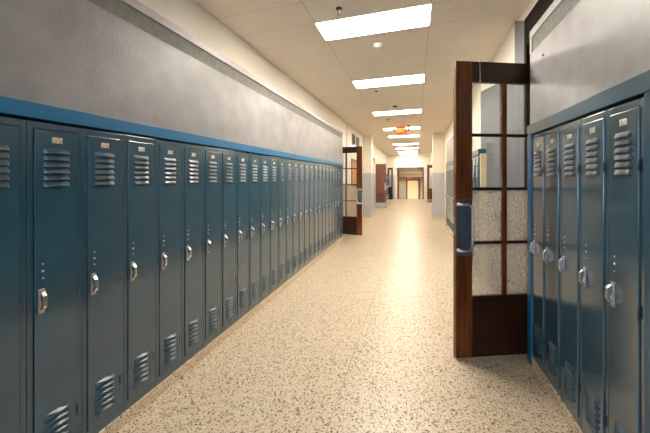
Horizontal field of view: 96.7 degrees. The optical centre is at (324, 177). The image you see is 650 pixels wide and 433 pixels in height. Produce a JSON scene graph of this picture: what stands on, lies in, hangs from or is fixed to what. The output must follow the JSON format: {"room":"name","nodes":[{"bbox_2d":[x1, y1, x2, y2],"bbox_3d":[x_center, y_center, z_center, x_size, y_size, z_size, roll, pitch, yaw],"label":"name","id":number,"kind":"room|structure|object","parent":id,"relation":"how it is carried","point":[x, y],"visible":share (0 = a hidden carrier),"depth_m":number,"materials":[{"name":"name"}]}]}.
{"room":"school corridor","nodes":[
{"label":"school corridor","id":0,"kind":"room"},
{"bbox_2d":[138,0,386,216],"bbox_3d":[0.513,-0.066,9.790,0.656,3.400,27.000,0,0,17],"label":"wall","id":1,"kind":"structure","parent":0,"point":[190,16],"depth_m":3.69,"materials":[{"name":"beige paint"}]},
{"bbox_2d":[0,0,342,163],"bbox_3d":[-1.360,0.234,2.251,0.252,2.800,11.490,0,0,17],"label":"wall panel","id":2,"kind":"object","parent":1,"relation":"attached to","point":[77,55],"visible":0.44,"depth_m":1.93,"materials":[{"name":"grey paint"}]},
{"bbox_2d":[88,0,342,137],"bbox_3d":[-1.245,-1.106,2.216,0.004,0.120,11.490,0,0,17],"label":"trim","id":3,"kind":"structure","parent":2,"relation":"attached to","point":[118,8],"depth_m":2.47,"materials":[{"name":"grey paint"}]},
{"bbox_2d":[346,123,350,183],"bbox_3d":[0.786,-0.066,9.506,0.035,3.400,0.580,0,0,17],"label":"trim","id":4,"kind":"structure","parent":1,"relation":"attached to","point":[348,126],"depth_m":9.37,"materials":[{"name":"white paint"}]},
{"bbox_2d":[343,146,361,235],"bbox_3d":[0.600,0.364,8.327,0.956,2.517,0.105,0,0,24],"label":"door","id":5,"kind":"structure","parent":1,"relation":"in","point":[352,193],"depth_m":8.25,"materials":[{"name":"red wood"}]},
{"bbox_2d":[351,159,356,183],"bbox_3d":[1.119,0.484,10.565,0.040,2.300,1.440,0,0,17],"label":"door","id":6,"kind":"structure","parent":1,"relation":"in","point":[353,161],"depth_m":10.22,"materials":[{"name":"brown wood"}]},
{"bbox_2d":[351,131,359,146],"bbox_3d":[1.120,-1.296,10.586,0.030,0.620,1.560,0,0,17],"label":"window","id":7,"kind":"structure","parent":1,"relation":"in","point":[355,139],"depth_m":10.42,"materials":[{"name":"glass"}]},
{"bbox_2d":[376,164,385,206],"bbox_3d":[3.033,0.424,16.090,0.720,2.400,0.049,0,0,11],"label":"door","id":8,"kind":"structure","parent":1,"relation":"in","point":[380,168],"depth_m":16.06,"materials":[{"name":"brown wood"}]},
{"bbox_2d":[388,168,392,199],"bbox_3d":[4.940,0.429,21.842,0.360,2.390,0.045,0,0,17],"label":"door","id":9,"kind":"structure","parent":1,"relation":"in","point":[391,187],"depth_m":21.80,"materials":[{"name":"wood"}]},
{"bbox_2d":[117,199,572,432],"bbox_3d":[2.848,1.734,9.142,6.400,0.200,27.550,0,0,17],"label":"floor","id":10,"kind":"structure","parent":0,"point":[361,341],"depth_m":2.49,"materials":[{"name":"beige stone"}]},
{"bbox_2d":[99,236,342,432],"bbox_3d":[-1.352,1.589,2.249,0.269,0.090,11.490,0,0,17],"label":"curb","id":11,"kind":"object","parent":10,"relation":"on","point":[140,405],"visible":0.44,"depth_m":2.47,"materials":[{"name":"beige stone"}]},
{"bbox_2d":[0,116,25,432],"bbox_3d":[-1.606,0.629,1.337,0.279,1.830,0.247,0,0,17],"label":"locker","id":12,"kind":"object","parent":11,"relation":"on","point":[12,130],"visible":1,"depth_m":1.37,"materials":[{"name":"metal"}]},
{"bbox_2d":[26,120,81,432],"bbox_3d":[-1.532,0.629,1.575,0.279,1.830,0.247,0,0,17],"label":"locker","id":13,"kind":"object","parent":11,"relation":"on","point":[53,151],"visible":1,"depth_m":1.53,"materials":[{"name":"metal"}]},
{"bbox_2d":[82,128,123,432],"bbox_3d":[-1.458,0.629,1.812,0.279,1.830,0.247,0,0,17],"label":"locker","id":14,"kind":"object","parent":11,"relation":"on","point":[102,152],"visible":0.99,"depth_m":1.76,"materials":[{"name":"metal"}]},
{"bbox_2d":[123,135,155,411],"bbox_3d":[-1.384,0.629,2.050,0.279,1.830,0.247,0,0,17],"label":"locker","id":15,"kind":"object","parent":11,"relation":"on","point":[139,153],"visible":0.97,"depth_m":2.00,"materials":[{"name":"metal"}]},
{"bbox_2d":[156,139,181,385],"bbox_3d":[-1.310,0.629,2.288,0.279,1.830,0.247,0,0,17],"label":"locker","id":16,"kind":"object","parent":11,"relation":"on","point":[168,154],"visible":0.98,"depth_m":2.24,"materials":[{"name":"metal"}]},
{"bbox_2d":[182,143,202,364],"bbox_3d":[-1.236,0.629,2.525,0.279,1.830,0.247,0,0,17],"label":"locker","id":17,"kind":"object","parent":11,"relation":"on","point":[192,155],"visible":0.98,"depth_m":2.48,"materials":[{"name":"metal"}]},
{"bbox_2d":[203,146,220,347],"bbox_3d":[-1.162,0.629,2.763,0.279,1.830,0.247,0,0,17],"label":"locker","id":18,"kind":"object","parent":11,"relation":"on","point":[211,156],"visible":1,"depth_m":2.71,"materials":[{"name":"metal"}]},
{"bbox_2d":[221,149,235,333],"bbox_3d":[-1.088,0.629,3.001,0.279,1.830,0.247,0,0,17],"label":"locker","id":19,"kind":"object","parent":11,"relation":"on","point":[228,158],"visible":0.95,"depth_m":2.96,"materials":[{"name":"metal"}]},
{"bbox_2d":[236,151,248,321],"bbox_3d":[-1.014,0.629,3.239,0.279,1.830,0.247,0,0,17],"label":"locker","id":20,"kind":"object","parent":11,"relation":"on","point":[241,157],"visible":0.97,"depth_m":3.18,"materials":[{"name":"metal"}]},
{"bbox_2d":[248,153,259,311],"bbox_3d":[-0.940,0.629,3.476,0.279,1.830,0.247,0,0,17],"label":"locker","id":21,"kind":"object","parent":11,"relation":"on","point":[253,160],"visible":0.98,"depth_m":3.42,"materials":[{"name":"metal"}]},
{"bbox_2d":[259,155,268,302],"bbox_3d":[-0.866,0.629,3.714,0.279,1.830,0.247,0,0,17],"label":"locker","id":22,"kind":"object","parent":11,"relation":"on","point":[264,160],"visible":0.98,"depth_m":3.64,"materials":[{"name":"metal"}]},
{"bbox_2d":[269,156,277,294],"bbox_3d":[-0.792,0.629,3.952,0.279,1.830,0.247,0,0,17],"label":"locker","id":23,"kind":"object","parent":11,"relation":"on","point":[273,161],"visible":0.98,"depth_m":3.90,"materials":[{"name":"metal"}]},
{"bbox_2d":[278,158,285,287],"bbox_3d":[-0.718,0.629,4.190,0.279,1.830,0.247,0,0,17],"label":"locker","id":24,"kind":"object","parent":11,"relation":"on","point":[281,161],"visible":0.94,"depth_m":4.14,"materials":[{"name":"metal"}]},
{"bbox_2d":[285,159,291,281],"bbox_3d":[-0.644,0.629,4.427,0.279,1.830,0.247,0,0,17],"label":"locker","id":25,"kind":"object","parent":11,"relation":"on","point":[288,164],"visible":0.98,"depth_m":4.36,"materials":[{"name":"metal"}]},
{"bbox_2d":[292,160,298,276],"bbox_3d":[-0.570,0.629,4.665,0.279,1.830,0.247,0,0,17],"label":"locker","id":26,"kind":"object","parent":11,"relation":"on","point":[295,163],"visible":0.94,"depth_m":4.58,"materials":[{"name":"metal"}]},
{"bbox_2d":[298,161,303,271],"bbox_3d":[-0.495,0.629,4.903,0.279,1.830,0.247,0,0,17],"label":"locker","id":27,"kind":"object","parent":11,"relation":"on","point":[301,163],"visible":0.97,"depth_m":4.82,"materials":[{"name":"metal"}]},
{"bbox_2d":[304,162,308,266],"bbox_3d":[-0.421,0.629,5.141,0.279,1.830,0.247,0,0,17],"label":"locker","id":28,"kind":"object","parent":11,"relation":"on","point":[306,164],"visible":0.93,"depth_m":5.09,"materials":[{"name":"metal"}]},
{"bbox_2d":[309,162,313,262],"bbox_3d":[-0.347,0.629,5.378,0.279,1.830,0.247,0,0,17],"label":"locker","id":29,"kind":"object","parent":11,"relation":"on","point":[311,165],"visible":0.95,"depth_m":5.33,"materials":[{"name":"metal"}]},
{"bbox_2d":[314,163,317,258],"bbox_3d":[-0.273,0.629,5.616,0.279,1.830,0.247,0,0,17],"label":"locker","id":30,"kind":"object","parent":11,"relation":"on","point":[315,164],"visible":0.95,"depth_m":5.55,"materials":[{"name":"metal"}]},
{"bbox_2d":[318,164,321,255],"bbox_3d":[-0.199,0.629,5.854,0.279,1.830,0.247,0,0,17],"label":"locker","id":31,"kind":"object","parent":11,"relation":"on","point":[319,165],"visible":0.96,"depth_m":5.79,"materials":[{"name":"metal"}]},
{"bbox_2d":[322,164,324,251],"bbox_3d":[-0.125,0.629,6.091,0.279,1.830,0.247,0,0,17],"label":"locker","id":32,"kind":"object","parent":11,"relation":"on","point":[323,165],"visible":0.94,"depth_m":6.03,"materials":[{"name":"metal"}]},
{"bbox_2d":[325,165,328,249],"bbox_3d":[-0.051,0.629,6.329,0.279,1.830,0.247,0,0,17],"label":"locker","id":33,"kind":"object","parent":11,"relation":"on","point":[326,166],"visible":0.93,"depth_m":6.24,"materials":[{"name":"metal"}]},
{"bbox_2d":[329,165,331,246],"bbox_3d":[0.023,0.629,6.567,0.279,1.830,0.247,0,0,17],"label":"locker","id":34,"kind":"object","parent":11,"relation":"on","point":[330,166],"visible":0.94,"depth_m":6.53,"materials":[{"name":"metal"}]},
{"bbox_2d":[332,166,334,243],"bbox_3d":[0.097,0.629,6.805,0.279,1.830,0.247,0,0,17],"label":"locker","id":35,"kind":"object","parent":11,"relation":"on","point":[333,167],"visible":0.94,"depth_m":6.77,"materials":[{"name":"metal"}]},
{"bbox_2d":[335,166,336,241],"bbox_3d":[0.171,0.629,7.042,0.279,1.830,0.247,0,0,17],"label":"locker","id":36,"kind":"object","parent":11,"relation":"on","point":[335,166],"visible":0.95,"depth_m":6.97,"materials":[{"name":"metal"}]},
{"bbox_2d":[337,166,339,239],"bbox_3d":[0.245,0.629,7.280,0.279,1.830,0.247,0,0,17],"label":"locker","id":37,"kind":"object","parent":11,"relation":"on","point":[338,168],"visible":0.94,"depth_m":7.22,"materials":[{"name":"metal"}]},
{"bbox_2d":[338,166,342,237],"bbox_3d":[-1.358,0.624,2.233,0.266,1.840,11.455,0,0,17],"label":"panel","id":38,"kind":"object","parent":11,"relation":"on","point":[341,168],"visible":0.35,"depth_m":7.53,"materials":[{"name":"blue paint"}]},
{"bbox_2d":[0,96,294,158],"bbox_3d":[-1.834,-0.340,0.685,0.279,0.077,8.218,0,0,17],"label":"fascia","id":39,"kind":"object","parent":38,"relation":"on","point":[9,107],"visible":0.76,"depth_m":1.80,"materials":[{"name":"blue paint"}]},
{"bbox_2d":[291,154,342,166],"bbox_3d":[-0.127,-0.340,6.163,0.279,0.077,3.248,0,0,17],"label":"fascia","id":40,"kind":"object","parent":38,"relation":"on","point":[297,157],"visible":0.63,"depth_m":5.58,"materials":[{"name":"blue paint"}]},
{"bbox_2d":[480,153,486,186],"bbox_3d":[2.505,0.624,4.556,0.103,2.020,0.040,0,0,17],"label":"board","id":41,"kind":"object","parent":10,"relation":"on","point":[483,156],"visible":0.24,"depth_m":4.54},
{"bbox_2d":[527,134,537,365],"bbox_3d":[1.863,0.624,2.534,0.126,2.020,0.083,0,0,17],"label":"post","id":42,"kind":"object","parent":10,"relation":"on","point":[529,137],"visible":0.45,"depth_m":2.54,"materials":[{"name":"blue metal"}]},
{"bbox_2d":[532,356,582,432],"bbox_3d":[0.836,1.591,-0.774,0.120,0.085,7.020,0,0,17],"label":"curb","id":43,"kind":"object","parent":10,"relation":"on","point":[573,425],"visible":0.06,"depth_m":2.07,"materials":[{"name":"beige stone"}]},
{"bbox_2d":[530,132,545,375],"bbox_3d":[1.796,0.594,2.372,0.147,1.910,0.254,0,0,17],"label":"locker","id":44,"kind":"object","parent":43,"relation":"on","point":[538,244],"visible":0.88,"depth_m":2.35,"materials":[{"name":"metal"}]},
{"bbox_2d":[542,126,561,399],"bbox_3d":[1.720,0.594,2.128,0.147,1.910,0.254,0,0,17],"label":"locker","id":45,"kind":"object","parent":43,"relation":"on","point":[553,251],"visible":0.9,"depth_m":2.10,"materials":[{"name":"metal"}]},
{"bbox_2d":[558,119,581,429],"bbox_3d":[1.644,0.594,1.883,0.147,1.910,0.254,0,0,17],"label":"locker","id":46,"kind":"object","parent":43,"relation":"on","point":[571,260],"visible":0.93,"depth_m":1.86,"materials":[{"name":"metal"}]},
{"bbox_2d":[578,110,608,432],"bbox_3d":[1.568,0.594,1.639,0.147,1.910,0.254,0,0,17],"label":"locker","id":47,"kind":"object","parent":43,"relation":"on","point":[593,276],"visible":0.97,"depth_m":1.61,"materials":[{"name":"metal"}]},
{"bbox_2d":[605,97,643,432],"bbox_3d":[1.492,0.594,1.395,0.147,1.910,0.254,0,0,17],"label":"locker","id":48,"kind":"object","parent":43,"relation":"on","point":[624,293],"visible":0.98,"depth_m":1.38,"materials":[{"name":"metal"}]},
{"bbox_2d":[644,91,649,432],"bbox_3d":[0.631,0.582,-1.431,0.120,1.935,5.642,0,0,17],"label":"panel","id":49,"kind":"object","parent":43,"relation":"on","point":[646,94],"visible":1,"depth_m":1.26,"materials":[{"name":"blue paint"}]},
{"bbox_2d":[527,70,649,134],"bbox_3d":[0.833,-0.422,-0.773,0.126,0.088,7.020,0,0,17],"label":"fascia","id":50,"kind":"object","parent":49,"relation":"on","point":[632,89],"visible":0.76,"depth_m":1.59,"materials":[{"name":"blue paint"}]},
{"bbox_3d":[3.264,1.591,7.022,0.120,0.085,5.150,0,0,17],"label":"baseboard","id":51,"kind":"structure","parent":10,"relation":"on","visible":0},
{"bbox_2d":[445,168,446,223],"bbox_3d":[3.931,0.594,9.225,0.147,1.910,0.254,0,0,17],"label":"locker","id":52,"kind":"object","parent":51,"relation":"on","point":[446,168],"visible":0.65,"depth_m":9.30,"materials":[{"name":"metal"}]},
{"bbox_2d":[446,167,447,226],"bbox_3d":[3.853,0.594,8.974,0.147,1.910,0.254,0,0,17],"label":"locker","id":53,"kind":"object","parent":51,"relation":"on","point":[447,167],"visible":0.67,"depth_m":9.02,"materials":[{"name":"metal"}]},
{"bbox_2d":[447,166,448,228],"bbox_3d":[3.775,0.594,8.723,0.147,1.910,0.254,0,0,17],"label":"locker","id":54,"kind":"object","parent":51,"relation":"on","point":[448,166],"visible":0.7,"depth_m":8.75,"materials":[{"name":"metal"}]},
{"bbox_2d":[448,166,449,229],"bbox_3d":[3.697,0.594,8.473,0.147,1.910,0.254,0,0,17],"label":"locker","id":55,"kind":"object","parent":51,"relation":"on","point":[449,166],"visible":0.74,"depth_m":8.49,"materials":[{"name":"metal"}]},
{"bbox_2d":[449,165,450,231],"bbox_3d":[3.619,0.594,8.222,0.147,1.910,0.254,0,0,17],"label":"locker","id":56,"kind":"object","parent":51,"relation":"on","point":[450,165],"visible":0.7,"depth_m":8.26,"materials":[{"name":"metal"}]},
{"bbox_2d":[450,165,452,234],"bbox_3d":[3.541,0.594,7.971,0.147,1.910,0.254,0,0,17],"label":"locker","id":57,"kind":"object","parent":51,"relation":"on","point":[451,165],"visible":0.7,"depth_m":8.03,"materials":[{"name":"metal"}]},
{"bbox_2d":[451,166,452,232],"bbox_3d":[3.462,0.594,7.721,0.147,1.910,0.254,0,0,17],"label":"locker","id":58,"kind":"object","parent":51,"relation":"on","point":[452,166],"visible":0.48,"depth_m":7.81,"materials":[{"name":"metal"}]},
{"bbox_2d":[473,157,475,186],"bbox_3d":[2.604,0.594,4.964,0.147,1.910,0.254,0,0,17],"label":"locker","id":59,"kind":"object","parent":51,"relation":"on","point":[474,158],"visible":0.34,"depth_m":4.92,"materials":[{"name":"metal"}]},
{"bbox_2d":[476,155,479,186],"bbox_3d":[2.526,0.594,4.713,0.147,1.910,0.254,0,0,17],"label":"locker","id":60,"kind":"object","parent":51,"relation":"on","point":[477,157],"visible":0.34,"depth_m":4.64,"materials":[{"name":"metal"}]},
{"bbox_2d":[195,0,529,154],"bbox_3d":[2.705,-1.841,9.186,5.500,0.150,27.550,0,0,17],"label":"ceiling","id":61,"kind":"structure","parent":0,"point":[285,32],"depth_m":4.03,"materials":[{"name":"tile"}]},
{"bbox_2d":[336,6,341,15],"bbox_3d":[0.145,-1.734,3.008,0.068,0.063,0.067,0,0,17],"label":"sprinkler","id":62,"kind":"object","parent":61,"relation":"attached to","point":[339,8],"visible":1,"depth_m":3.00,"materials":[{"name":"grey metal"}]},
{"bbox_2d":[314,3,432,40],"bbox_3d":[0.545,-1.763,3.313,1.268,0.006,0.448,0,0,17],"label":"recessed light","id":63,"kind":"object","parent":61,"relation":"in","point":[416,16],"visible":1,"depth_m":3.29,"materials":[{"name":"white plastic"}]},
{"bbox_2d":[372,41,382,48],"bbox_3d":[0.690,-1.739,3.796,0.150,0.054,0.149,0,0,17],"label":"smoke detector","id":64,"kind":"object","parent":61,"relation":"attached to","point":[377,44],"visible":1,"depth_m":3.76,"materials":[{"name":"beige paint"}]},
{"bbox_2d":[352,74,424,88],"bbox_3d":[1.162,-1.763,5.294,1.268,0.006,0.448,0,0,17],"label":"recessed light","id":65,"kind":"object","parent":61,"relation":"in","point":[420,78],"visible":1,"depth_m":5.27,"materials":[{"name":"white plastic"}]},
{"bbox_2d":[372,109,421,115],"bbox_3d":[1.938,-1.763,7.786,1.268,0.006,0.448,0,0,17],"label":"recessed light","id":66,"kind":"object","parent":61,"relation":"in","point":[413,110],"visible":1,"depth_m":7.77,"materials":[{"name":"white plastic"}]},
{"bbox_2d":[392,126,409,134],"bbox_3d":[2.571,-1.621,9.778,0.564,0.290,0.100,0,0,17],"label":"exit sign","id":67,"kind":"object","parent":61,"relation":"hanging from","point":[400,130],"visible":1,"depth_m":9.75,"materials":[{"name":"orange plastic"}]},
{"bbox_2d":[383,127,419,130],"bbox_3d":[2.736,-1.763,10.345,1.268,0.006,0.448,0,0,17],"label":"recessed light","id":68,"kind":"object","parent":61,"relation":"in","point":[384,129],"visible":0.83,"depth_m":10.28,"materials":[{"name":"white plastic"}]},
{"bbox_2d":[388,135,418,137],"bbox_3d":[3.321,-1.763,12.225,1.268,0.006,0.448,0,0,17],"label":"recessed light","id":69,"kind":"object","parent":61,"relation":"in","point":[404,135],"visible":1,"depth_m":12.26,"materials":[{"name":"white plastic"}]},
{"bbox_2d":[363,136,372,214],"bbox_3d":[1.835,-0.066,12.327,0.358,3.400,0.570,0,0,17],"label":"wall","id":70,"kind":"structure","parent":0,"point":[367,140],"depth_m":12.06,"materials":[{"name":"grey paint"}]},
{"bbox_2d":[387,155,394,198],"bbox_3d":[5.104,-0.066,22.427,0.594,3.400,0.140,0,0,17],"label":"wall","id":71,"kind":"structure","parent":0,"point":[390,158],"depth_m":22.34,"materials":[{"name":"beige paint"}]},
{"bbox_2d":[397,167,423,176],"bbox_3d":[7.685,-0.541,25.676,3.200,0.850,7.000,0,0,17],"label":"ceiling","id":72,"kind":"structure","parent":0,"point":[403,172],"depth_m":25.50,"materials":[{"name":"beige paint"}]},
{"bbox_2d":[399,177,422,198],"bbox_3d":[8.726,1.134,29.018,3.200,3.400,0.200,0,0,17],"label":"wall","id":73,"kind":"structure","parent":0,"point":[402,180],"depth_m":29.13,"materials":[{"name":"beige paint"}]},
{"bbox_2d":[406,179,419,198],"bbox_3d":[8.783,1.384,28.864,1.320,2.500,0.060,0,0,17],"label":"door","id":74,"kind":"structure","parent":73,"relation":"in","point":[412,185],"depth_m":28.85,"materials":[{"name":"brown wood"}]},
{"bbox_2d":[395,154,429,199],"bbox_3d":[6.408,-0.066,22.251,3.600,3.400,0.300,0,0,17],"label":"wall","id":75,"kind":"structure","parent":0,"point":[401,161],"depth_m":21.99,"materials":[{"name":"white paint"}]},
{"bbox_2d":[432,132,443,217],"bbox_3d":[4.504,-0.066,11.495,0.413,3.400,0.570,0,0,17],"label":"wall","id":76,"kind":"structure","parent":0,"point":[437,138],"depth_m":11.22,"materials":[{"name":"grey paint"}]},
{"bbox_2d":[432,216,444,219],"bbox_3d":[4.497,1.584,11.498,0.428,0.100,0.610,0,0,17],"label":"baseboard","id":77,"kind":"structure","parent":76,"relation":"attached to","point":[433,218],"depth_m":11.22,"materials":[{"name":"beige stone"}]},
{"bbox_2d":[430,0,537,221],"bbox_3d":[4.292,-0.066,8.613,0.928,3.400,27.000,0,0,17],"label":"wall","id":78,"kind":"structure","parent":0,"point":[490,98],"depth_m":3.81,"materials":[{"name":"beige paint"}]},
{"bbox_2d":[427,165,431,202],"bbox_3d":[6.969,0.379,19.042,0.460,2.490,0.048,0,0,9],"label":"door","id":79,"kind":"structure","parent":78,"relation":"in","point":[429,190],"depth_m":19.04,"materials":[{"name":"brown wood"}]},
{"bbox_2d":[446,137,452,225],"bbox_3d":[3.538,0.254,7.905,0.123,2.760,3.200,0,0,17],"label":"wall panel","id":80,"kind":"object","parent":78,"relation":"attached to","point":[450,142],"visible":0.25,"depth_m":8.39,"materials":[{"name":"grey paint"}]},
{"bbox_2d":[446,149,485,166],"bbox_3d":[3.257,-0.416,7.008,0.126,0.100,5.080,0,0,17],"label":"fascia","id":81,"kind":"object","parent":78,"relation":"attached to","point":[477,152],"visible":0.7,"depth_m":4.81,"materials":[{"name":"blue paint"}]},
{"bbox_2d":[480,84,496,91],"bbox_3d":[2.401,-1.336,4.094,0.026,0.370,1.755,0,0,17],"label":"trim","id":82,"kind":"structure","parent":78,"relation":"attached to","point":[489,85],"depth_m":4.44,"materials":[{"name":"white paint"}]},
{"bbox_2d":[453,61,529,357],"bbox_3d":[1.653,0.283,2.643,0.956,2.678,0.115,0,0,-5],"label":"door","id":83,"kind":"structure","parent":78,"relation":"in","point":[490,223],"depth_m":2.64,"materials":[{"name":"red wood"}]},
{"bbox_2d":[524,0,553,186],"bbox_3d":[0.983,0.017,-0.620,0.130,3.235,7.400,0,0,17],"label":"door frame","id":84,"kind":"structure","parent":78,"relation":"attached to","point":[541,6],"depth_m":2.87,"materials":[{"name":"brown wood"}]},
{"bbox_2d":[530,0,580,53],"bbox_3d":[0.796,-1.175,-0.782,0.004,0.137,6.980,0,0,17],"label":"trim","id":85,"kind":"structure","parent":78,"relation":"attached to","point":[566,6],"depth_m":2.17,"materials":[{"name":"grey paint"}]},
{"bbox_2d":[530,0,649,124],"bbox_3d":[0.844,-0.850,-0.776,0.103,0.787,7.020,0,0,17],"label":"wall panel","id":86,"kind":"object","parent":78,"relation":"attached to","point":[600,45],"visible":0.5,"depth_m":1.72,"materials":[{"name":"grey paint"}]},
{"bbox_3d":[7.685,2.234,25.676,3.200,1.200,7.000,0,0,17],"label":"floor","id":87,"kind":"structure","parent":0,"visible":0},
{"bbox_2d":[397,171,398,198],"bbox_3d":[5.772,0.584,22.764,0.140,2.300,0.100,0,0,17],"label":"post","id":88,"kind":"object","parent":87,"relation":"on","point":[397,171],"visible":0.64,"depth_m":22.72,"materials":[{"name":"brown wood"}]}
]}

